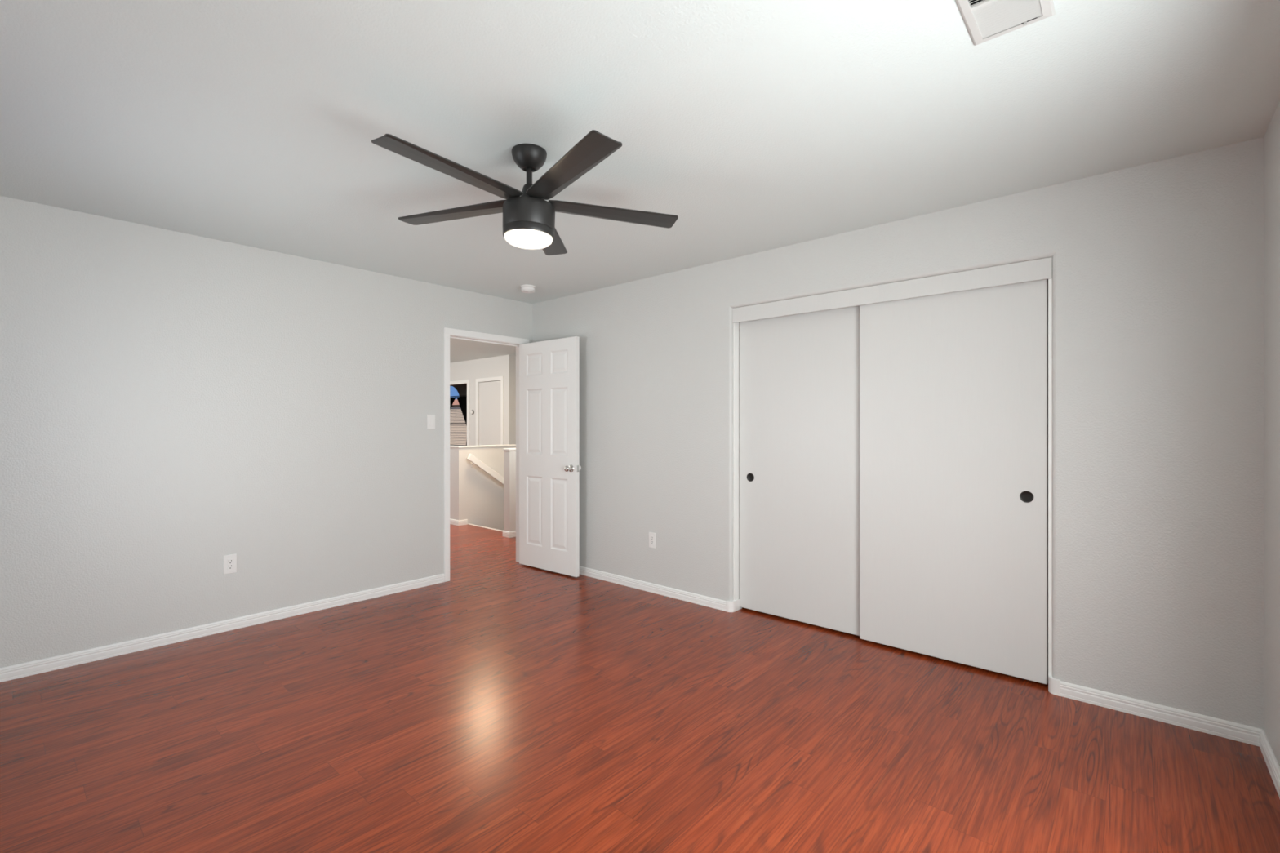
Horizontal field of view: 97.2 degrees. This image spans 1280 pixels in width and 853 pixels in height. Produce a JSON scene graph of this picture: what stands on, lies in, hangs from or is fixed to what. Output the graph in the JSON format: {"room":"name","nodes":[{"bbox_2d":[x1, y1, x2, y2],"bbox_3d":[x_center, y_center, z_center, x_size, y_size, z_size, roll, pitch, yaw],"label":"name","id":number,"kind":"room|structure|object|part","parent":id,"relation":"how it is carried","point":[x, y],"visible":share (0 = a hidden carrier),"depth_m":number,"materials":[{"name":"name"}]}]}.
{"room":"empty bedroom","nodes":[
{"label":"empty bedroom","id":0,"kind":"room"},
{"bbox_2d":[0,195,532,667],"bbox_3d":[-2.036,0.061,4.260,0.115,2.440,4.480,0,0,41],"label":"wall","id":1,"kind":"structure","parent":0,"point":[173,404],"depth_m":3.43,"materials":[{"name":"white paint"}]},
{"bbox_2d":[0,573,444,682],"bbox_3d":[-2.538,1.247,3.590,0.013,0.068,2.811,0,0,41],"label":"baseboard","id":2,"kind":"structure","parent":1,"relation":"attached to","point":[36,667],"depth_m":3.41,"materials":[{"name":"white paint"}]},
{"bbox_2d":[222,553,236,574],"bbox_3d":[-2.579,0.866,3.547,0.008,0.118,0.072,0,0,41],"label":"power outlet","id":3,"kind":"object","parent":1,"relation":"attached to","point":[229,562],"visible":1,"depth_m":3.54,"materials":[{"name":"white plastic"}]},
{"bbox_2d":[226,558,233,569],"bbox_3d":[-2.578,0.866,3.546,0.004,0.067,0.033,0,0,41],"label":"receptacle","id":4,"kind":"object","parent":3,"relation":"attached to","point":[229,561],"depth_m":3.54,"materials":[{"name":"grey plastic"}]},
{"bbox_2d":[426,414,435,429],"bbox_3d":[-1.689,-0.037,4.561,0.012,0.118,0.072,0,0,41],"label":"light switch","id":5,"kind":"object","parent":1,"relation":"attached to","point":[430,418],"visible":1,"depth_m":4.56,"materials":[{"name":"white plastic"}]},
{"bbox_2d":[449,334,519,562],"bbox_3d":[-1.377,0.252,5.013,0.117,2.059,0.797,0,0,41],"label":"trim","id":6,"kind":"structure","parent":1,"relation":"attached to","point":[517,345],"depth_m":5.32,"materials":[{"name":"white paint"}]},
{"bbox_2d":[444,327,528,582],"bbox_3d":[-1.377,0.232,5.013,0.143,2.098,0.863,0,0,41],"label":"trim","id":7,"kind":"structure","parent":1,"relation":"attached to","point":[447,331],"depth_m":4.66,"materials":[{"name":"white paint"}]},
{"bbox_2d":[519,336,581,577],"bbox_3d":[-0.817,0.255,4.991,0.761,2.025,0.166,0,0,39],"label":"door","id":8,"kind":"structure","parent":1,"relation":"in","point":[549,467],"depth_m":4.95,"materials":[{"name":"white paint"}]},
{"bbox_3d":[-0.603,0.355,4.750,0.064,0.064,0.066,0,0,39],"label":"knob","id":9,"kind":"part","parent":8,"relation":"part of","materials":[{"name":"silver metal"}]},
{"bbox_2d":[453,383,466,396],"bbox_3d":[-3.693,0.061,14.272,9.200,2.440,0.120,0,0,41],"label":"wall","id":10,"kind":"structure","parent":0,"point":[461,388],"depth_m":15.16,"materials":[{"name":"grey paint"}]},
{"bbox_2d":[449,385,466,445],"bbox_3d":[-5.132,-0.296,15.512,2.200,1.715,0.050,0,0,41],"label":"window","id":11,"kind":"structure","parent":10,"relation":"in","point":[450,385],"depth_m":15.36,"materials":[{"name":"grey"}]},
{"bbox_2d":[449,404,466,445],"bbox_3d":[-5.180,-0.016,15.458,2.180,1.126,0.045,0,0,41],"label":"window blind","id":12,"kind":"object","parent":11,"relation":"attached to","point":[452,406],"visible":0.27,"depth_m":15.20,"materials":[{"name":"beige plastic"}]},
{"bbox_3d":[-5.013,-0.809,15.268,2.180,0.040,0.120,0,0,41],"label":"curtain rod","id":13,"kind":"object","parent":10,"relation":"attached to","visible":0},
{"bbox_2d":[449,396,456,409],"bbox_3d":[-5.331,0.155,15.494,1.045,1.892,0.060,0,0,41],"label":"curtain","id":14,"kind":"object","parent":13,"relation":"hanging from","point":[451,399],"visible":0.04,"depth_m":15.29,"materials":[{"name":"black fabric"}]},
{"bbox_2d":[456,396,466,445],"bbox_3d":[-4.630,0.155,14.879,0.790,1.892,0.060,0,0,41],"label":"curtain","id":15,"kind":"object","parent":13,"relation":"hanging from","point":[462,401],"visible":0.17,"depth_m":14.89,"materials":[{"name":"black fabric"}]},
{"bbox_2d":[449,355,514,445],"bbox_3d":[-3.168,0.061,10.090,2.900,2.440,0.100,0,0,41],"label":"wall","id":16,"kind":"structure","parent":0,"point":[500,366],"depth_m":9.45,"materials":[{"name":"white paint"}]},
{"bbox_2d":[449,379,469,445],"bbox_3d":[-3.310,0.230,10.205,0.939,2.102,0.114,0,0,41],"label":"trim","id":17,"kind":"structure","parent":16,"relation":"attached to","point":[465,381],"depth_m":9.88,"materials":[{"name":"white paint"}]},
{"bbox_2d":[479,380,500,445],"bbox_3d":[-2.525,0.258,9.455,0.670,2.023,0.097,0,0,41],"label":"door","id":18,"kind":"structure","parent":16,"relation":"in","point":[489,392],"depth_m":9.46,"materials":[{"name":"white paint"}]},
{"bbox_2d":[475,376,503,445],"bbox_3d":[-2.496,0.230,9.492,0.794,2.102,0.114,0,0,41],"label":"trim","id":19,"kind":"structure","parent":16,"relation":"attached to","point":[498,378],"depth_m":9.42,"materials":[{"name":"white paint"}]},
{"bbox_2d":[449,445,515,530],"bbox_3d":[-1.669,2.079,8.561,0.670,3.605,2.806,0,0,41],"label":"wall","id":20,"kind":"structure","parent":0,"point":[477,497],"depth_m":7.48,"materials":[{"name":"white paint"}]},
{"bbox_2d":[449,518,459,525],"bbox_3d":[-2.594,1.247,7.496,0.682,0.068,0.013,0,0,41],"label":"baseboard","id":21,"kind":"structure","parent":20,"relation":"attached to","point":[452,522],"depth_m":7.33,"materials":[{"name":"white paint"}]},
{"bbox_2d":[458,519,467,525],"bbox_3d":[-2.297,1.247,7.326,0.013,0.068,0.121,0,0,41],"label":"baseboard","id":22,"kind":"structure","parent":20,"relation":"attached to","point":[464,522],"depth_m":7.32,"materials":[{"name":"white paint"}]},
{"bbox_2d":[449,444,515,448],"bbox_3d":[-1.669,0.266,8.553,0.680,0.020,2.816,0,0,41],"label":"trim","id":23,"kind":"structure","parent":20,"relation":"on","point":[511,445],"depth_m":7.55,"materials":[{"name":"white paint"}]},
{"bbox_2d":[466,453,503,484],"bbox_3d":[-1.587,1.059,8.085,0.081,1.408,2.027,0,0,41],"label":"stair handrail","id":24,"kind":"object","parent":20,"relation":"attached to","point":[473,460],"visible":0.41,"depth_m":7.49,"materials":[{"name":"white paint"}]},
{"bbox_2d":[468,524,502,531],"bbox_3d":[-1.857,1.293,7.049,1.040,0.036,0.026,0,0,41],"label":"trim","id":25,"kind":"structure","parent":20,"relation":"attached to","point":[468,524],"depth_m":7.11,"materials":[{"name":"white paint"}]},
{"bbox_2d":[503,450,515,531],"bbox_3d":[-0.606,2.079,7.604,0.110,3.605,2.845,0,0,41],"label":"wall","id":26,"kind":"structure","parent":0,"point":[509,456],"depth_m":6.53,"materials":[{"name":"white paint"}]},
{"bbox_2d":[502,530,510,537],"bbox_3d":[-1.548,1.247,6.529,0.134,0.068,0.013,0,0,41],"label":"baseboard","id":27,"kind":"structure","parent":26,"relation":"attached to","point":[505,534],"depth_m":6.52,"materials":[{"name":"white paint"}]},
{"bbox_2d":[502,448,515,450],"bbox_3d":[-0.610,0.266,7.600,0.130,0.020,2.855,0,0,41],"label":"trim","id":28,"kind":"structure","parent":26,"relation":"on","point":[504,449],"depth_m":6.54,"materials":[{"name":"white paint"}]},
{"bbox_2d":[510,530,515,537],"bbox_3d":[-0.560,1.247,7.563,0.013,0.068,2.845,0,0,41],"label":"baseboard","id":29,"kind":"structure","parent":26,"relation":"attached to","point":[513,534],"depth_m":6.52,"materials":[{"name":"white paint"}]},
{"bbox_2d":[514,355,515,444],"bbox_3d":[-1.657,0.061,9.690,0.100,2.440,1.290,0,0,41],"label":"wall","id":30,"kind":"structure","parent":0,"point":[514,355],"depth_m":9.18,"materials":[{"name":"white paint"}]},
{"bbox_2d":[0,0,1279,363],"bbox_3d":[-3.502,-1.209,8.349,17.292,0.100,8.940,0,0,41],"label":"ceiling","id":31,"kind":"structure","parent":0,"point":[760,126],"depth_m":2.05,"materials":[{"name":"white paint"}]},
{"bbox_2d":[371,129,678,255],"bbox_3d":[-0.486,-0.961,2.345,1.263,0.396,1.225,0,0,41],"label":"ceiling fan","id":32,"kind":"object","parent":31,"relation":"hanging from","point":[528,219],"visible":1,"depth_m":2.29,"materials":[{"name":"black metal"}]},
{"bbox_3d":[-0.689,-0.951,2.094,0.118,0.028,0.575,0,0,38],"label":"blade","id":33,"kind":"part","parent":32,"relation":"part of","materials":[{"name":"grey"}]},
{"bbox_3d":[-0.808,-0.944,2.503,0.575,0.016,0.118,0,0,20],"label":"blade","id":34,"kind":"part","parent":32,"relation":"part of","materials":[{"name":"grey"}]},
{"bbox_3d":[-0.456,-0.933,2.742,0.118,0.029,0.575,0,0,2],"label":"blade","id":35,"kind":"part","parent":32,"relation":"part of","materials":[{"name":"grey"}]},
{"bbox_3d":[-0.263,-0.945,2.080,0.118,0.021,0.575,0,0,-34],"label":"blade","id":36,"kind":"part","parent":32,"relation":"part of","materials":[{"name":"grey"}]},
{"bbox_3d":[-0.119,-0.932,2.481,0.575,0.030,0.118,0,0,-16],"label":"blade","id":37,"kind":"part","parent":32,"relation":"part of","materials":[{"name":"grey"}]},
{"bbox_2d":[520,284,535,293],"bbox_3d":[-0.926,-1.133,4.663,0.120,0.052,0.120,0,0,41],"label":"smoke detector","id":38,"kind":"object","parent":31,"relation":"attached to","point":[524,288],"visible":1,"depth_m":4.62,"materials":[{"name":"white plastic"}]},
{"bbox_2d":[955,0,1055,45],"bbox_3d":[0.970,-1.149,1.508,0.198,0.020,0.364,0,0,41],"label":"ceiling vent","id":39,"kind":"object","parent":31,"relation":"in","point":[985,20],"visible":1,"depth_m":1.57,"materials":[{"name":"white metal"}]},
{"bbox_2d":[0,524,1279,852],"bbox_3d":[-3.541,1.341,8.396,17.172,0.120,8.920,0,0,41],"label":"floor","id":40,"kind":"structure","parent":0,"point":[504,704],"depth_m":2.24,"materials":[{"name":"brown wood"}]},
{"bbox_2d":[532,137,1263,729],"bbox_3d":[0.792,0.061,3.857,4.672,2.440,0.160,0,0,41],"label":"wall","id":41,"kind":"structure","parent":0,"point":[1157,267],"depth_m":2.60,"materials":[{"name":"white paint"}]},
{"bbox_2d":[648,532,656,548],"bbox_3d":[0.095,0.879,4.355,0.072,0.118,0.008,0,0,41],"label":"power outlet","id":42,"kind":"object","parent":41,"relation":"attached to","point":[652,536],"visible":1,"depth_m":4.35,"materials":[{"name":"white plastic"}]},
{"bbox_2d":[650,535,653,545],"bbox_3d":[0.094,0.879,4.354,0.033,0.067,0.004,0,0,41],"label":"receptacle","id":43,"kind":"object","parent":42,"relation":"attached to","point":[651,536],"depth_m":4.35,"materials":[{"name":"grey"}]},
{"bbox_2d":[579,565,726,611],"bbox_3d":[-0.210,1.247,4.619,2.160,0.068,0.013,0,0,41],"label":"baseboard","id":44,"kind":"structure","parent":41,"relation":"attached to","point":[708,602],"depth_m":4.31,"materials":[{"name":"white paint"}]},
{"bbox_2d":[726,598,742,612],"bbox_3d":[0.658,1.245,3.936,0.046,0.072,0.134,0,0,41],"label":"trim","id":45,"kind":"structure","parent":41,"relation":"attached to","point":[733,606],"depth_m":3.90,"materials":[{"name":"white paint"}]},
{"bbox_2d":[733,322,739,600],"bbox_3d":[0.682,0.197,3.948,0.006,2.032,0.093,0,0,41],"label":"trim","id":46,"kind":"structure","parent":41,"relation":"attached to","point":[736,326],"depth_m":3.94,"materials":[{"name":"white paint"}]},
{"bbox_2d":[739,305,859,635],"bbox_3d":[1.053,0.251,3.659,0.925,2.029,0.037,0,0,41],"label":"closet door","id":47,"kind":"structure","parent":41,"relation":"in","point":[799,374],"depth_m":3.64,"materials":[{"name":"white paint"}]},
{"bbox_2d":[747,474,753,480],"bbox_3d":[0.762,0.351,3.892,0.045,0.045,0.001,0,0,41],"label":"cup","id":48,"kind":"object","parent":47,"relation":"on","point":[750,477],"depth_m":3.89,"materials":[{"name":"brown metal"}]},
{"bbox_2d":[732,257,1052,323],"bbox_3d":[1.319,-0.767,3.318,1.793,0.101,0.016,0,0,41],"label":"trim","id":49,"kind":"structure","parent":41,"relation":"attached to","point":[1041,268],"depth_m":3.16,"materials":[{"name":"white paint"}]},
{"bbox_2d":[859,279,1048,684],"bbox_3d":[1.661,0.251,3.071,0.911,2.029,0.037,0,0,41],"label":"closet door","id":50,"kind":"structure","parent":41,"relation":"in","point":[953,386],"depth_m":3.02,"materials":[{"name":"white paint"}]},
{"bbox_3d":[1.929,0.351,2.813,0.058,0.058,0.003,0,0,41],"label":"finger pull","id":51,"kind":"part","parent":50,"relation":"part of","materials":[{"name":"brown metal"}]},
{"bbox_2d":[1021,492,1031,501],"bbox_3d":[1.930,0.351,2.814,0.045,0.045,0.001,0,0,41],"label":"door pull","id":52,"kind":"object","parent":50,"relation":"on","point":[1025,496],"depth_m":2.81,"materials":[{"name":"metal"}]},
{"bbox_2d":[1048,278,1052,676],"bbox_3d":[2.014,0.231,2.761,0.016,2.100,0.078,0,0,41],"label":"trim","id":53,"kind":"structure","parent":41,"relation":"attached to","point":[1050,280],"depth_m":2.73,"materials":[{"name":"white paint"}]},
{"bbox_2d":[1048,675,1060,696],"bbox_3d":[1.988,1.245,2.710,0.030,0.072,0.067,0,0,-4],"label":"trim","id":54,"kind":"structure","parent":41,"relation":"attached to","point":[1053,683],"depth_m":2.69,"materials":[{"name":"white paint"}]},
{"bbox_2d":[1059,680,1262,746],"bbox_3d":[2.246,1.247,2.468,0.655,0.068,0.013,0,0,41],"label":"baseboard","id":55,"kind":"structure","parent":41,"relation":"attached to","point":[1249,735],"depth_m":2.44,"materials":[{"name":"white paint"}]},
{"bbox_2d":[1263,101,1279,766],"bbox_3d":[1.567,0.061,1.104,0.120,2.440,4.480,0,0,41],"label":"wall","id":56,"kind":"structure","parent":0,"point":[1272,135],"depth_m":2.12,"materials":[{"name":"white paint"}]},
{"bbox_2d":[1259,728,1279,798],"bbox_3d":[1.266,1.247,0.862,0.013,0.068,3.720,0,0,41],"label":"baseboard","id":57,"kind":"structure","parent":56,"relation":"attached to","point":[1271,762],"depth_m":2.09,"materials":[{"name":"white paint"}]},
{"label":"outside","id":58,"kind":"structure","parent":0,"visible":0},
{"bbox_3d":[10.144,4.181,25.669,70.000,0.200,34.700,0,0,41],"label":"ground","id":59,"kind":"structure","parent":58,"visible":0},
{"bbox_2d":[449,399,466,445],"bbox_3d":[-12.650,1.106,39.105,19.000,5.950,7.720,0,0,41],"label":"house","id":60,"kind":"structure","parent":59,"relation":"on","point":[458,416],"depth_m":32.23,"materials":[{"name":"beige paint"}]}
]}

